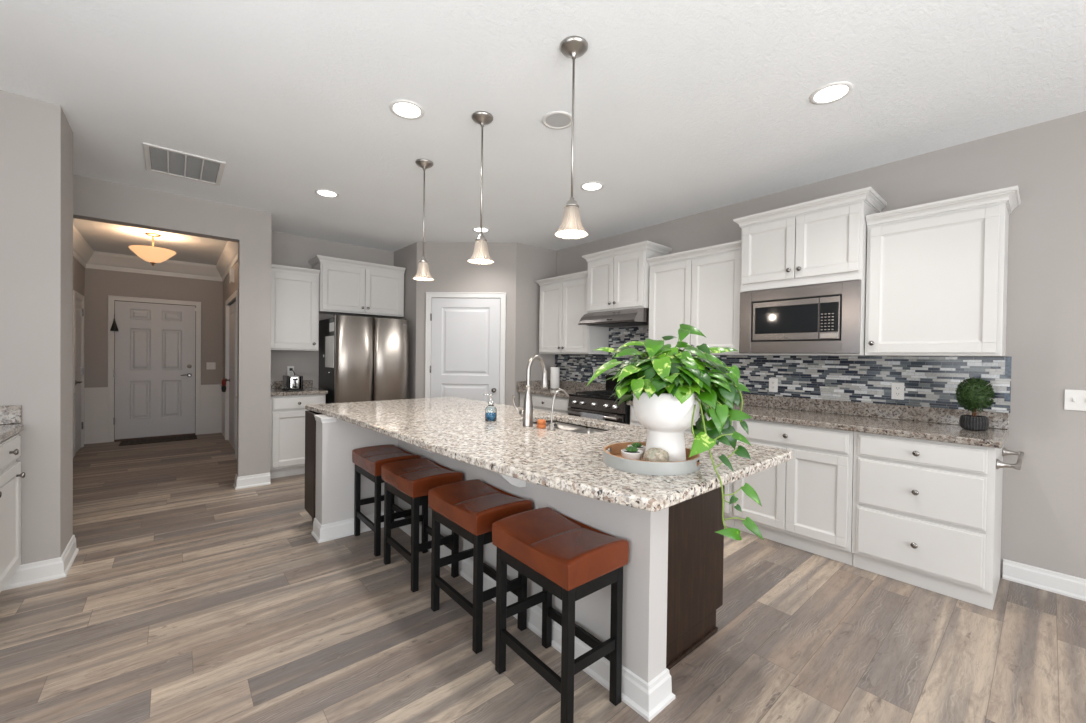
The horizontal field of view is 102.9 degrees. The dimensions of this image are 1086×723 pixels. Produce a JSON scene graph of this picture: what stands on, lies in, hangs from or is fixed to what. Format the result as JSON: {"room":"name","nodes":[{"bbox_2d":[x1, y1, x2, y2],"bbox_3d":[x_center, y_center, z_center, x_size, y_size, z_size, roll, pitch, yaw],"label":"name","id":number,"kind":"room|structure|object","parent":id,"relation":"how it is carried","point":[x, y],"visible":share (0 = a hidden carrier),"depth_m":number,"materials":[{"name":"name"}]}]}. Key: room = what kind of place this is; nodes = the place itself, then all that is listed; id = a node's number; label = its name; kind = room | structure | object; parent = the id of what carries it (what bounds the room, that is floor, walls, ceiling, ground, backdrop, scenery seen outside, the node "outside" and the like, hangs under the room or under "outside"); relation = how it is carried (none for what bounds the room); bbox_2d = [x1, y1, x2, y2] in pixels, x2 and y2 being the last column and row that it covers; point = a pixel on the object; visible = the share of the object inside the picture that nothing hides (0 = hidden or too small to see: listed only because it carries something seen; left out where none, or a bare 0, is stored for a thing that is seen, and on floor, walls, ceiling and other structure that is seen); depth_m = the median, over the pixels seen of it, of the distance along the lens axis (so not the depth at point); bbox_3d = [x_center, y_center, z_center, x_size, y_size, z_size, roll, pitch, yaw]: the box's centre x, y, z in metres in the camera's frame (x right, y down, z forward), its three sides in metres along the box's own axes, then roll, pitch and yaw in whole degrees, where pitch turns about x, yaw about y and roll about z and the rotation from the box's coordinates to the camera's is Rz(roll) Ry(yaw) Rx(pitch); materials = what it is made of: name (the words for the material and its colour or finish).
{"room":"kitchen","nodes":[
{"label":"kitchen","id":0,"kind":"room"},
{"bbox_2d":[73,257,84,344],"bbox_3d":[-5.013,-0.158,4.298,0.120,2.740,4.750,0,1,-41],"label":"wall","id":1,"kind":"structure","parent":0,"point":[78,269],"depth_m":5.80,"materials":[{"name":"beige paint"}]},
{"bbox_2d":[73,393,75,456],"bbox_3d":[-5.088,0.809,4.497,0.029,0.800,2.420,0,1,-41],"label":"trim","id":2,"kind":"structure","parent":1,"relation":"attached to","point":[74,394],"depth_m":5.41,"materials":[{"name":"white paint"}]},
{"bbox_2d":[73,291,83,455],"bbox_3d":[-6.093,0.146,5.703,0.064,2.075,0.730,0,1,-41],"label":"door","id":3,"kind":"structure","parent":1,"relation":"in","point":[78,299],"depth_m":5.72,"materials":[{"name":"white paint"}]},
{"bbox_2d":[84,268,222,387],"bbox_3d":[-5.937,-0.195,6.696,1.830,2.740,0.100,0,1,-41],"label":"wall","id":4,"kind":"structure","parent":0,"point":[99,284],"depth_m":6.52,"materials":[{"name":"beige paint"}]},
{"bbox_2d":[84,384,221,443],"bbox_3d":[-5.910,0.776,6.653,1.578,0.800,0.031,0,1,-41],"label":"wainscoting","id":5,"kind":"structure","parent":4,"relation":"attached to","point":[95,399],"depth_m":6.28,"materials":[{"name":"white paint"}]},
{"bbox_2d":[108,295,200,441],"bbox_3d":[-5.906,0.108,6.617,1.061,2.135,0.072,0,1,-41],"label":"door","id":6,"kind":"structure","parent":4,"relation":"in","point":[154,356],"depth_m":6.60,"materials":[{"name":"white paint"}]},
{"bbox_2d":[110,314,118,330],"bbox_3d":[-6.247,-0.571,6.306,0.090,0.252,0.088,0,1,-41],"label":"tassel","id":7,"kind":"object","parent":6,"relation":"hanging from","point":[114,327],"visible":1,"depth_m":6.29,"materials":[{"name":"black fabric"}]},
{"bbox_2d":[206,362,215,368],"bbox_3d":[-5.421,0.072,7.065,0.118,0.116,0.017,0,1,-41],"label":"light switch","id":8,"kind":"object","parent":4,"relation":"attached to","point":[209,365],"visible":1,"depth_m":7.07,"materials":[{"name":"white plastic"}]},
{"bbox_2d":[73,174,239,241],"bbox_3d":[-3.144,-1.335,3.474,1.245,0.320,1.110,0,1,-41],"label":"wall header","id":9,"kind":"structure","parent":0,"point":[98,200],"depth_m":3.79,"materials":[{"name":"beige paint"}]},
{"bbox_2d":[73,225,237,281],"bbox_3d":[-4.353,-1.405,4.840,1.578,0.238,4.739,0,1,-41],"label":"trim","id":10,"kind":"structure","parent":9,"relation":"attached to","point":[83,253],"depth_m":6.38,"materials":[{"name":"white paint"}]},
{"bbox_2d":[223,207,271,476],"bbox_3d":[-4.082,-0.161,5.729,0.265,2.740,3.782,0,1,-41],"label":"wall","id":11,"kind":"structure","parent":0,"point":[252,270],"depth_m":4.29,"materials":[{"name":"beige paint"}]},
{"bbox_2d":[220,384,236,458],"bbox_3d":[-4.147,0.807,5.781,0.029,0.800,3.610,0,1,-41],"label":"trim","id":12,"kind":"structure","parent":11,"relation":"attached to","point":[223,393],"depth_m":6.88,"materials":[{"name":"white paint"}]},
{"bbox_2d":[225,301,235,449],"bbox_3d":[-4.457,0.189,6.168,0.093,2.020,0.800,0,1,-41],"label":"door","id":13,"kind":"structure","parent":11,"relation":"in","point":[232,308],"depth_m":6.13,"materials":[{"name":"white paint"}]},
{"bbox_2d":[221,379,225,391],"bbox_3d":[-4.694,0.344,6.363,0.060,0.220,0.100,0,1,-41],"label":"pouch","id":14,"kind":"object","parent":13,"relation":"hanging from","point":[223,388],"visible":1,"depth_m":6.33,"materials":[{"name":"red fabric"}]},
{"bbox_2d":[225,290,237,457],"bbox_3d":[-4.296,0.147,6.067,0.150,2.110,1.540,0,1,-41],"label":"trim","id":15,"kind":"structure","parent":11,"relation":"attached to","point":[234,295],"depth_m":6.55,"materials":[{"name":"white paint"}]},
{"bbox_2d":[229,268,233,283],"bbox_3d":[-4.210,-1.154,5.849,0.047,0.180,0.180,0,1,-41],"label":"door chime","id":16,"kind":"object","parent":11,"relation":"attached to","point":[231,271],"visible":1,"depth_m":5.78,"materials":[{"name":"white plastic"}]},
{"bbox_2d":[233,472,270,489],"bbox_3d":[-2.919,1.181,4.341,0.292,0.115,0.171,0,1,-41],"label":"baseboard","id":17,"kind":"structure","parent":11,"relation":"attached to","point":[241,482],"depth_m":4.28,"materials":[{"name":"white paint"}]},
{"bbox_2d":[271,231,393,387],"bbox_3d":[-2.699,-0.141,5.508,1.550,2.740,0.115,0,1,-41],"label":"wall","id":18,"kind":"structure","parent":0,"point":[286,249],"depth_m":5.26,"materials":[{"name":"beige paint"}]},
{"bbox_2d":[287,366,293,374],"bbox_3d":[-3.011,0.113,5.163,0.070,0.116,0.010,0,1,-41],"label":"outlet","id":19,"kind":"object","parent":18,"relation":"attached to","point":[289,372],"visible":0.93,"depth_m":5.16,"materials":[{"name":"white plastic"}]},
{"bbox_2d":[271,380,312,387],"bbox_3d":[-3.037,0.271,5.135,0.545,0.086,0.022,0,1,-41],"label":"backsplash","id":20,"kind":"structure","parent":18,"relation":"attached to","point":[306,383],"depth_m":5.09,"materials":[{"name":"grey stone"}]},
{"bbox_2d":[271,264,319,350],"bbox_3d":[-2.909,-0.596,4.989,0.525,0.935,0.376,0,1,-41],"label":"upper cabinet","id":21,"kind":"object","parent":18,"relation":"attached to","point":[294,290],"visible":0.81,"depth_m":4.88,"materials":[{"name":"white paint"}]},
{"bbox_2d":[308,255,405,318],"bbox_3d":[-2.324,-0.905,5.446,1.047,0.633,0.431,0,1,-41],"label":"upper cabinet","id":22,"kind":"object","parent":18,"relation":"attached to","point":[347,287],"visible":1,"depth_m":5.29,"materials":[{"name":"white paint"}]},
{"bbox_2d":[393,242,556,406],"bbox_3d":[-0.945,-0.124,5.964,1.710,2.740,1.700,0,1,-41],"label":"wall","id":23,"kind":"structure","parent":0,"point":[515,269],"depth_m":5.42,"materials":[{"name":"beige paint"}]},
{"bbox_2d":[425,292,505,404],"bbox_3d":[-0.974,0.195,5.376,1.002,2.113,0.086,1,1,2],"label":"door","id":24,"kind":"structure","parent":23,"relation":"in","point":[465,341],"depth_m":5.40,"materials":[{"name":"white paint"}]},
{"bbox_2d":[518,380,549,388],"bbox_3d":[-0.079,0.296,5.573,0.608,0.100,0.022,0,1,-41],"label":"backsplash","id":25,"kind":"structure","parent":23,"relation":"attached to","point":[521,384],"depth_m":5.51,"materials":[{"name":"grey stone"}]},
{"bbox_2d":[0,0,1085,264],"bbox_3d":[-0.844,-1.491,2.996,5.800,0.060,12.900,0,1,-41],"label":"ceiling","id":26,"kind":"structure","parent":0,"point":[683,108],"depth_m":2.34,"materials":[{"name":"paint"}]},
{"bbox_2d":[129,232,175,265],"bbox_3d":[-4.694,-1.341,5.208,0.430,0.384,0.430,0,1,-41],"label":"hall ceiling light","id":27,"kind":"object","parent":26,"relation":"attached to","point":[151,254],"visible":1,"depth_m":5.13,"materials":[{"name":"glass"}]},
{"bbox_2d":[142,142,225,185],"bbox_3d":[-2.719,-1.483,3.288,0.456,0.009,0.570,0,1,-41],"label":"ceiling vent","id":28,"kind":"object","parent":26,"relation":"in","point":[167,161],"visible":1,"depth_m":3.27,"materials":[{"name":"white plastic"}]},
{"bbox_2d":[314,189,338,197],"bbox_3d":[-1.902,-1.479,3.809,0.196,0.007,0.196,0,1,-41],"label":"recessed light","id":29,"kind":"object","parent":26,"relation":"in","point":[322,192],"visible":1,"depth_m":3.81,"materials":[{"name":"white"}]},
{"bbox_2d":[317,190,335,196],"bbox_3d":[-1.902,-1.479,3.809,0.153,0.001,0.153,0,1,-41],"label":"diffuser","id":30,"kind":"object","parent":29,"relation":"attached to","point":[325,193],"depth_m":3.81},
{"bbox_2d":[389,100,424,119],"bbox_3d":[-0.785,-1.451,2.498,0.196,0.007,0.196,0,1,-41],"label":"recessed light","id":31,"kind":"object","parent":26,"relation":"in","point":[406,109],"visible":1,"depth_m":2.49,"materials":[{"name":"white plastic"}]},
{"bbox_2d":[393,103,420,117],"bbox_3d":[-0.785,-1.451,2.498,0.153,0.001,0.153,0,1,-41],"label":"diffuser","id":32,"kind":"object","parent":31,"relation":"attached to","point":[403,109],"depth_m":2.50,"materials":[{"name":"plastic"}]},
{"bbox_2d":[412,159,433,280],"bbox_3d":[-0.878,-1.035,3.187,0.156,0.856,0.156,0,1,-41],"label":"pendant light","id":33,"kind":"object","parent":26,"relation":"hanging from","point":[423,274],"visible":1,"depth_m":3.17,"materials":[{"name":"white"}]},
{"bbox_2d":[419,256,427,262],"bbox_3d":[-0.881,-0.752,3.190,0.068,0.047,0.068,0,1,-41],"label":"socket","id":34,"kind":"object","parent":33,"relation":"attached to","point":[423,260],"depth_m":3.17,"materials":[{"name":"silver metal"}]},
{"bbox_2d":[468,111,493,263],"bbox_3d":[-0.365,-1.022,2.571,0.156,0.856,0.156,0,1,-41],"label":"pendant light","id":35,"kind":"object","parent":26,"relation":"hanging from","point":[480,255],"visible":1,"depth_m":2.55,"materials":[{"name":"white"}]},
{"bbox_2d":[475,233,486,241],"bbox_3d":[-0.368,-0.739,2.574,0.068,0.047,0.068,0,1,-41],"label":"socket","id":36,"kind":"object","parent":35,"relation":"attached to","point":[480,238],"depth_m":2.55,"materials":[{"name":"silver metal"}]},
{"bbox_2d":[472,227,489,231],"bbox_3d":[-0.695,-1.475,4.848,0.196,0.007,0.196,0,1,-41],"label":"recessed light","id":37,"kind":"object","parent":26,"relation":"in","point":[476,229],"visible":0.82,"depth_m":4.83,"materials":[{"name":"white"}]},
{"bbox_2d":[474,228,487,231],"bbox_3d":[-0.695,-1.475,4.848,0.153,0.001,0.153,0,1,-41],"label":"diffuser","id":38,"kind":"object","parent":37,"relation":"attached to","point":[477,229],"depth_m":4.85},
{"bbox_2d":[542,111,571,128],"bbox_3d":[0.090,-1.440,2.588,0.196,0.007,0.196,0,1,-41],"label":"ceiling speaker","id":39,"kind":"object","parent":26,"relation":"in","point":[554,119],"visible":0.96,"depth_m":2.58,"materials":[{"name":"white plastic"}]},
{"bbox_2d":[545,114,570,126],"bbox_3d":[0.090,-1.440,2.588,0.153,0.001,0.153,0,1,-41],"label":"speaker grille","id":40,"kind":"object","parent":39,"relation":"attached to","point":[555,120],"depth_m":2.59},
{"bbox_2d":[554,36,587,238],"bbox_3d":[0.136,-1.009,1.976,0.156,0.856,0.156,0,1,-41],"label":"pendant light","id":41,"kind":"object","parent":26,"relation":"hanging from","point":[573,47],"visible":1,"depth_m":1.96,"materials":[{"name":"silver metal"}]},
{"bbox_2d":[564,197,578,207],"bbox_3d":[0.132,-0.726,1.979,0.068,0.047,0.068,0,1,-41],"label":"socket","id":42,"kind":"object","parent":41,"relation":"attached to","point":[571,203],"depth_m":1.96,"materials":[{"name":"silver metal"}]},
{"bbox_2d":[580,181,603,190],"bbox_3d":[0.406,-1.447,3.579,0.196,0.007,0.196,0,1,-41],"label":"recessed light","id":43,"kind":"object","parent":26,"relation":"in","point":[592,185],"visible":1,"depth_m":3.57,"materials":[{"name":"white"}]},
{"bbox_2d":[583,183,600,189],"bbox_3d":[0.406,-1.447,3.579,0.153,0.001,0.153,0,1,-41],"label":"diffuser","id":44,"kind":"object","parent":43,"relation":"attached to","point":[590,186],"depth_m":3.58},
{"bbox_2d":[809,81,853,104],"bbox_3d":[1.526,-1.419,2.294,0.196,0.007,0.196,0,1,-41],"label":"recessed light","id":45,"kind":"object","parent":26,"relation":"in","point":[836,91],"visible":1,"depth_m":2.29,"materials":[{"name":"white"}]},
{"bbox_2d":[814,85,847,101],"bbox_3d":[1.526,-1.419,2.294,0.153,0.001,0.153,0,1,-41],"label":"diffuser","id":46,"kind":"object","parent":45,"relation":"attached to","point":[831,93],"depth_m":2.29,"materials":[{"name":"plastic"}]},
{"bbox_2d":[0,433,1085,722],"bbox_3d":[-0.880,1.303,3.026,5.800,0.050,12.900,0,1,-41],"label":"floor","id":47,"kind":"structure","parent":0,"point":[186,595],"depth_m":2.03,"materials":[{"name":"laminate"}]},
{"bbox_2d":[0,434,24,591],"bbox_3d":[-2.847,0.829,1.883,0.652,0.874,0.935,0,1,-41],"label":"base cabinet","id":48,"kind":"object","parent":47,"relation":"on","point":[11,475],"visible":0.98,"depth_m":2.27,"materials":[{"name":"white paint"}]},
{"bbox_2d":[0,405,23,441],"bbox_3d":[-2.865,0.320,1.845,0.700,0.139,0.957,0,1,-41],"label":"countertop","id":49,"kind":"structure","parent":48,"relation":"on","point":[10,416],"depth_m":2.37,"materials":[{"name":"grey stone"}]},
{"bbox_2d":[0,405,21,423],"bbox_3d":[-3.166,0.293,2.203,0.662,0.100,0.022,0,1,-41],"label":"backsplash","id":50,"kind":"structure","parent":49,"relation":"on","point":[12,414],"depth_m":2.39,"materials":[{"name":"grey stone"}]},
{"bbox_2d":[0,90,72,564],"bbox_3d":[-3.257,-0.115,2.404,0.830,2.740,0.410,0,1,-41],"label":"wall pier","id":51,"kind":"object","parent":47,"relation":"on","point":[36,136],"visible":0.8,"depth_m":2.46,"materials":[{"name":"beige paint"}]},
{"bbox_2d":[2,535,78,590],"bbox_3d":[-3.206,1.197,2.459,0.727,0.115,0.438,0,1,-41],"label":"baseboard","id":52,"kind":"object","parent":51,"relation":"attached to","point":[55,568],"visible":1,"depth_m":2.48,"materials":[{"name":"white paint"}]},
{"bbox_2d":[119,435,196,445],"bbox_3d":[-5.729,1.175,6.470,0.860,0.010,0.400,0,1,-41],"label":"doormat","id":53,"kind":"object","parent":47,"relation":"on","point":[188,437],"visible":1,"depth_m":6.42,"materials":[{"name":"fabric"}]},
{"bbox_2d":[270,394,325,478],"bbox_3d":[-2.831,0.796,4.900,0.534,0.874,0.664,0,1,-41],"label":"base cabinet","id":54,"kind":"object","parent":47,"relation":"on","point":[287,413],"visible":0.51,"depth_m":4.62,"materials":[{"name":"white paint"}]},
{"bbox_2d":[271,380,327,395],"bbox_3d":[-2.828,0.295,4.903,0.560,0.125,0.648,0,1,-41],"label":"countertop","id":55,"kind":"structure","parent":54,"relation":"on","point":[276,386],"depth_m":4.82,"materials":[{"name":"grey stone"}]},
{"bbox_2d":[282,375,303,390],"bbox_3d":[-2.776,0.238,4.803,0.170,0.165,0.280,0,1,-41],"label":"toaster","id":56,"kind":"object","parent":55,"relation":"on","point":[290,382],"visible":1,"depth_m":4.73,"materials":[{"name":"silver metal"}]},
{"bbox_2d":[319,314,408,403],"bbox_3d":[-2.211,0.342,5.330,0.835,1.750,0.765,0,1,-41],"label":"refrigerator","id":57,"kind":"object","parent":47,"relation":"on","point":[371,354],"visible":0.47,"depth_m":5.04,"materials":[{"name":"silver metal"}]},
{"bbox_2d":[325,336,333,367],"bbox_3d":[-2.454,-0.113,4.971,0.004,0.360,0.350,0,1,-41],"label":"notepad","id":58,"kind":"object","parent":57,"relation":"attached to","point":[329,340],"visible":1,"depth_m":4.96,"materials":[{"name":"white paper"}]},
{"bbox_2d":[352,445,420,556],"bbox_3d":[-1.125,0.956,3.087,0.315,0.637,0.473,0,1,-41],"label":"bar stool","id":59,"kind":"object","parent":47,"relation":"on","point":[368,461],"visible":0.81,"depth_m":3.00,"materials":[{"name":"black paint"}]},
{"bbox_2d":[381,458,462,591],"bbox_3d":[-0.754,0.965,2.665,0.315,0.637,0.473,0,1,-41],"label":"bar stool","id":60,"kind":"object","parent":47,"relation":"on","point":[410,480],"visible":0.88,"depth_m":2.57,"materials":[{"name":"black paint"}]},
{"bbox_2d":[428,479,531,653],"bbox_3d":[-0.328,0.976,2.175,0.315,0.637,0.473,0,1,-41],"label":"bar stool","id":61,"kind":"object","parent":47,"relation":"on","point":[468,508],"visible":0.86,"depth_m":2.08,"materials":[{"name":"leather"}]},
{"bbox_2d":[305,410,724,721],"bbox_3d":[-0.453,0.850,2.738,1.326,0.874,2.876,0,1,-41],"label":"kitchen island","id":62,"kind":"object","parent":47,"relation":"on","point":[673,573],"visible":0.3,"depth_m":1.95,"materials":[{"name":"grey paint"}]},
{"bbox_2d":[305,397,791,511],"bbox_3d":[-0.383,0.393,2.705,1.332,0.038,3.142,0,1,-41],"label":"island countertop","id":63,"kind":"structure","parent":62,"relation":"on","point":[456,428],"depth_m":1.97,"materials":[{"name":"stone"}]},
{"bbox_2d":[483,394,496,421],"bbox_3d":[-0.328,0.288,2.712,0.076,0.172,0.072,0,1,-41],"label":"soap dispenser","id":64,"kind":"object","parent":63,"relation":"on","point":[490,411],"visible":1,"depth_m":2.69,"materials":[{"name":"clear glass"}]},
{"bbox_2d":[485,405,496,421],"bbox_3d":[-0.327,0.323,2.714,0.072,0.102,0.072,0,1,-41],"label":"bottle","id":65,"kind":"object","parent":64,"relation":"attached to","point":[490,411],"depth_m":2.68,"materials":[{"name":"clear glass"}]},
{"bbox_2d":[512,355,547,426],"bbox_3d":[-0.068,0.170,2.570,0.221,0.417,0.109,1,1,-14],"label":"faucet","id":66,"kind":"object","parent":63,"relation":"on","point":[527,412],"visible":1,"depth_m":2.53,"materials":[{"name":"silver metal"}]},
{"bbox_2d":[537,419,545,428],"bbox_3d":[-0.009,0.357,2.480,0.052,0.047,0.052,0,1,-41],"label":"pot","id":67,"kind":"object","parent":63,"relation":"on","point":[541,423],"visible":1,"depth_m":2.46,"materials":[{"name":"orange ceramic"}]},
{"bbox_2d":[547,389,567,430],"bbox_3d":[0.087,0.268,2.425,0.130,0.228,0.048,1,1,-16],"label":"filter faucet","id":68,"kind":"object","parent":63,"relation":"on","point":[551,426],"visible":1,"depth_m":2.41,"materials":[{"name":"silver metal"}]},
{"bbox_2d":[533,421,604,433],"bbox_3d":[0.140,0.510,2.673,0.364,0.174,0.667,0,1,-41],"label":"sink","id":69,"kind":"object","parent":63,"relation":"in","point":[563,426],"visible":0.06,"depth_m":2.87,"materials":[{"name":"metal"}]},
{"bbox_2d":[603,442,699,475],"bbox_3d":[0.417,0.371,1.684,0.362,0.046,0.362,0,1,-41],"label":"tray","id":70,"kind":"object","parent":63,"relation":"on","point":[613,459],"visible":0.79,"depth_m":1.54,"materials":[{"name":"grey paint"}]},
{"bbox_2d":[621,446,642,459],"bbox_3d":[0.344,0.359,1.677,0.084,0.059,0.084,0,1,-41],"label":"potted succulent","id":71,"kind":"object","parent":70,"relation":"on","point":[630,452],"visible":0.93,"depth_m":1.66,"materials":[{"name":"white ceramic"}]},
{"bbox_2d":[628,442,645,455],"bbox_3d":[0.387,0.361,1.785,0.076,0.053,0.076,0,1,-41],"label":"potted succulent","id":72,"kind":"object","parent":70,"relation":"on","point":[638,445],"visible":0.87,"depth_m":1.77,"materials":[{"name":"white ceramic"}]},
{"bbox_2d":[643,447,668,461],"bbox_3d":[0.420,0.355,1.610,0.094,0.066,0.097,0,1,-41],"label":"geode","id":73,"kind":"object","parent":70,"relation":"on","point":[653,454],"visible":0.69,"depth_m":1.58},
{"bbox_2d":[633,392,700,461],"bbox_3d":[0.480,0.252,1.693,0.254,0.275,0.254,0,1,-41],"label":"planter","id":74,"kind":"object","parent":70,"relation":"on","point":[666,417],"depth_m":1.61,"materials":[{"name":"white ceramic"}]},
{"bbox_2d":[586,324,762,540],"bbox_3d":[0.482,0.215,1.695,0.595,0.734,0.543,1,1,11],"label":"pothos","id":75,"kind":"object","parent":70,"relation":"on","point":[668,387],"visible":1,"depth_m":1.58,"materials":[{"name":"green plant"}]},
{"bbox_2d":[520,393,568,414],"bbox_3d":[0.206,0.831,5.241,0.650,0.874,0.904,0,1,-41],"label":"base cabinet","id":76,"kind":"object","parent":47,"relation":"on","point":[540,402],"visible":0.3,"depth_m":4.97,"materials":[{"name":"white paint"}]},
{"bbox_2d":[518,380,605,397],"bbox_3d":[0.222,0.323,5.239,0.632,0.139,0.923,0,1,-41],"label":"countertop","id":77,"kind":"structure","parent":76,"relation":"on","point":[571,387],"depth_m":5.35,"materials":[{"name":"grey stone"}]},
{"bbox_2d":[550,365,559,388],"bbox_3d":[0.153,0.198,5.501,0.130,0.305,0.130,0,1,-41],"label":"paper towel roll","id":78,"kind":"object","parent":77,"relation":"on","point":[555,371],"visible":0.99,"depth_m":5.45,"materials":[{"name":"white paper"}]},
{"bbox_2d":[492,507,628,722],"bbox_3d":[0.054,0.986,1.738,0.315,0.637,0.473,0,1,-40],"label":"bar stool","id":79,"kind":"object","parent":47,"relation":"on","point":[571,560],"visible":1,"depth_m":1.64,"materials":[{"name":"brown leather"}]},
{"bbox_2d":[566,375,632,424],"bbox_3d":[0.733,0.705,4.564,0.712,1.095,0.761,0,1,-41],"label":"range","id":80,"kind":"object","parent":47,"relation":"on","point":[599,402],"visible":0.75,"depth_m":4.39,"materials":[{"name":"black metal"}]},
{"bbox_2d":[580,412,604,420],"bbox_3d":[0.494,0.651,4.316,0.043,0.262,0.300,0,1,-41],"label":"dish towel","id":81,"kind":"object","parent":80,"relation":"hanging from","point":[583,414],"visible":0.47,"depth_m":4.29,"materials":[{"name":"grey fabric"}]},
{"bbox_2d":[569,393,632,401],"bbox_3d":[0.746,0.367,4.568,0.580,0.020,0.761,0,1,-41],"label":"cooktop","id":82,"kind":"object","parent":80,"relation":"in","point":[597,397],"depth_m":4.42,"materials":[{"name":"metal"}]},
{"bbox_2d":[630,405,734,527],"bbox_3d":[1.351,0.860,3.901,0.650,0.874,0.994,0,1,-41],"label":"base cabinet","id":83,"kind":"object","parent":47,"relation":"on","point":[633,419],"visible":0.14,"depth_m":3.40,"materials":[{"name":"white paint"}]},
{"bbox_2d":[732,419,853,565],"bbox_3d":[1.926,0.875,3.228,0.650,0.874,0.772,0,1,-41],"label":"base cabinet","id":84,"kind":"object","parent":47,"relation":"on","point":[806,500],"visible":0.7,"depth_m":2.96,"materials":[{"name":"white paint"}]},
{"bbox_2d":[852,432,1002,609],"bbox_3d":[2.381,0.886,2.695,0.650,0.874,0.624,0,1,-41],"label":"base cabinet","id":85,"kind":"object","parent":47,"relation":"on","point":[927,514],"visible":0.98,"depth_m":2.47,"materials":[{"name":"white paint"}]},
{"bbox_2d":[627,394,1008,447],"bbox_3d":[1.821,0.363,3.368,0.632,0.139,2.439,0,1,-41],"label":"countertop","id":86,"kind":"structure","parent":85,"relation":"on","point":[916,422],"depth_m":2.94,"materials":[{"name":"grey stone"}]},
{"bbox_2d":[955,377,994,430],"bbox_3d":[2.603,0.252,2.609,0.178,0.322,0.178,0,1,-41],"label":"potted topiary","id":87,"kind":"object","parent":86,"relation":"on","point":[974,395],"visible":1,"depth_m":2.58,"materials":[{"name":"plant"}]},
{"bbox_2d":[959,415,988,430],"bbox_3d":[2.601,0.370,2.611,0.130,0.084,0.130,0,1,-41],"label":"pot","id":88,"kind":"object","parent":87,"relation":"attached to","point":[967,422],"depth_m":2.57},
{"bbox_2d":[996,447,1024,469],"bbox_3d":[2.628,0.547,2.429,0.541,0.056,0.088,0,1,-41],"label":"towel bar","id":89,"kind":"object","parent":85,"relation":"attached to","point":[999,464],"visible":1,"depth_m":2.29,"materials":[{"name":"silver metal"}]},
{"bbox_2d":[556,111,1085,578],"bbox_3d":[2.744,-0.044,2.869,0.120,2.740,7.800,0,1,-41],"label":"wall","id":90,"kind":"structure","parent":0,"point":[1043,526],"depth_m":2.58,"materials":[{"name":"beige paint"}]},
{"bbox_2d":[535,270,608,353],"bbox_3d":[0.334,-0.558,5.309,0.374,0.935,0.927,0,1,-41],"label":"upper cabinet","id":91,"kind":"object","parent":90,"relation":"attached to","point":[563,299],"visible":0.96,"depth_m":5.13,"materials":[{"name":"white paint"}]},
{"bbox_2d":[559,380,605,390],"bbox_3d":[0.454,0.305,5.437,0.023,0.100,0.922,0,1,-41],"label":"backsplash","id":92,"kind":"structure","parent":90,"relation":"attached to","point":[576,385],"depth_m":5.38,"materials":[{"name":"grey stone"}]},
{"bbox_2d":[582,241,671,312],"bbox_3d":[0.875,-0.853,4.635,0.429,0.637,0.874,0,1,-41],"label":"upper cabinet","id":93,"kind":"object","parent":90,"relation":"attached to","point":[618,278],"visible":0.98,"depth_m":4.44,"materials":[{"name":"white paint"}]},
{"bbox_2d":[578,308,648,326],"bbox_3d":[0.834,-0.461,4.606,0.532,0.147,0.755,0,1,-41],"label":"range hood","id":94,"kind":"object","parent":93,"relation":"attached to","point":[637,316],"visible":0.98,"depth_m":4.40,"materials":[{"name":"silver metal"}]},
{"bbox_2d":[647,240,740,354],"bbox_3d":[1.452,-0.530,4.001,0.374,0.935,0.935,0,1,-41],"label":"upper cabinet","id":95,"kind":"object","parent":90,"relation":"attached to","point":[699,288],"visible":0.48,"depth_m":3.85,"materials":[{"name":"white paint"}]},
{"bbox_2d":[555,326,1011,412],"bbox_3d":[1.509,-0.003,4.213,0.011,0.738,4.147,0,1,-41],"label":"backsplash","id":96,"kind":"structure","parent":90,"relation":"attached to","point":[929,381],"depth_m":3.26,"materials":[{"name":"tile"}]},
{"bbox_2d":[769,378,777,391],"bbox_3d":[1.955,0.200,3.674,0.010,0.116,0.070,0,1,-41],"label":"outlet","id":97,"kind":"object","parent":96,"relation":"attached to","point":[773,382],"visible":1,"depth_m":3.67,"materials":[{"name":"white plastic"}]},
{"bbox_2d":[891,383,903,399],"bbox_3d":[2.495,0.209,3.042,0.010,0.116,0.070,0,1,-41],"label":"outlet","id":98,"kind":"object","parent":96,"relation":"attached to","point":[897,388],"visible":1,"depth_m":3.04,"materials":[{"name":"white plastic"}]},
{"bbox_2d":[733,187,886,355],"bbox_3d":[1.996,-0.596,3.307,0.449,1.096,0.909,0,1,-41],"label":"upper cabinet","id":99,"kind":"object","parent":90,"relation":"attached to","point":[822,240],"visible":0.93,"depth_m":3.11,"materials":[{"name":"white paint"}]},
{"bbox_2d":[739,280,860,353],"bbox_3d":[1.984,-0.304,3.303,0.354,0.492,0.809,0,1,-41],"label":"microwave","id":100,"kind":"object","parent":99,"relation":"in","point":[822,323],"visible":1,"depth_m":3.14,"materials":[{"name":"silver metal"}]},
{"bbox_2d":[734,394,1008,429],"bbox_3d":[2.052,0.345,3.566,0.023,0.100,2.438,0,1,-41],"label":"backsplash","id":101,"kind":"structure","parent":90,"relation":"attached to","point":[998,420],"depth_m":3.13,"materials":[{"name":"grey stone"}]},
{"bbox_2d":[865,185,1020,356],"bbox_3d":[2.514,-0.503,2.757,0.374,0.935,0.687,0,1,-41],"label":"upper cabinet","id":102,"kind":"object","parent":90,"relation":"attached to","point":[937,272],"visible":1,"depth_m":2.64,"materials":[{"name":"white paint"}]},
{"bbox_2d":[1002,559,1085,600],"bbox_3d":[3.981,1.301,1.302,0.026,0.115,3.565,0,1,-41],"label":"baseboard","id":103,"kind":"structure","parent":90,"relation":"attached to","point":[1044,579],"depth_m":2.53,"materials":[{"name":"white paint"}]},
{"bbox_2d":[1064,389,1085,410],"bbox_3d":[3.024,0.219,2.433,0.017,0.116,0.118,0,1,-41],"label":"light switch","id":104,"kind":"object","parent":90,"relation":"attached to","point":[1073,399],"visible":1,"depth_m":2.45,"materials":[{"name":"white plastic"}]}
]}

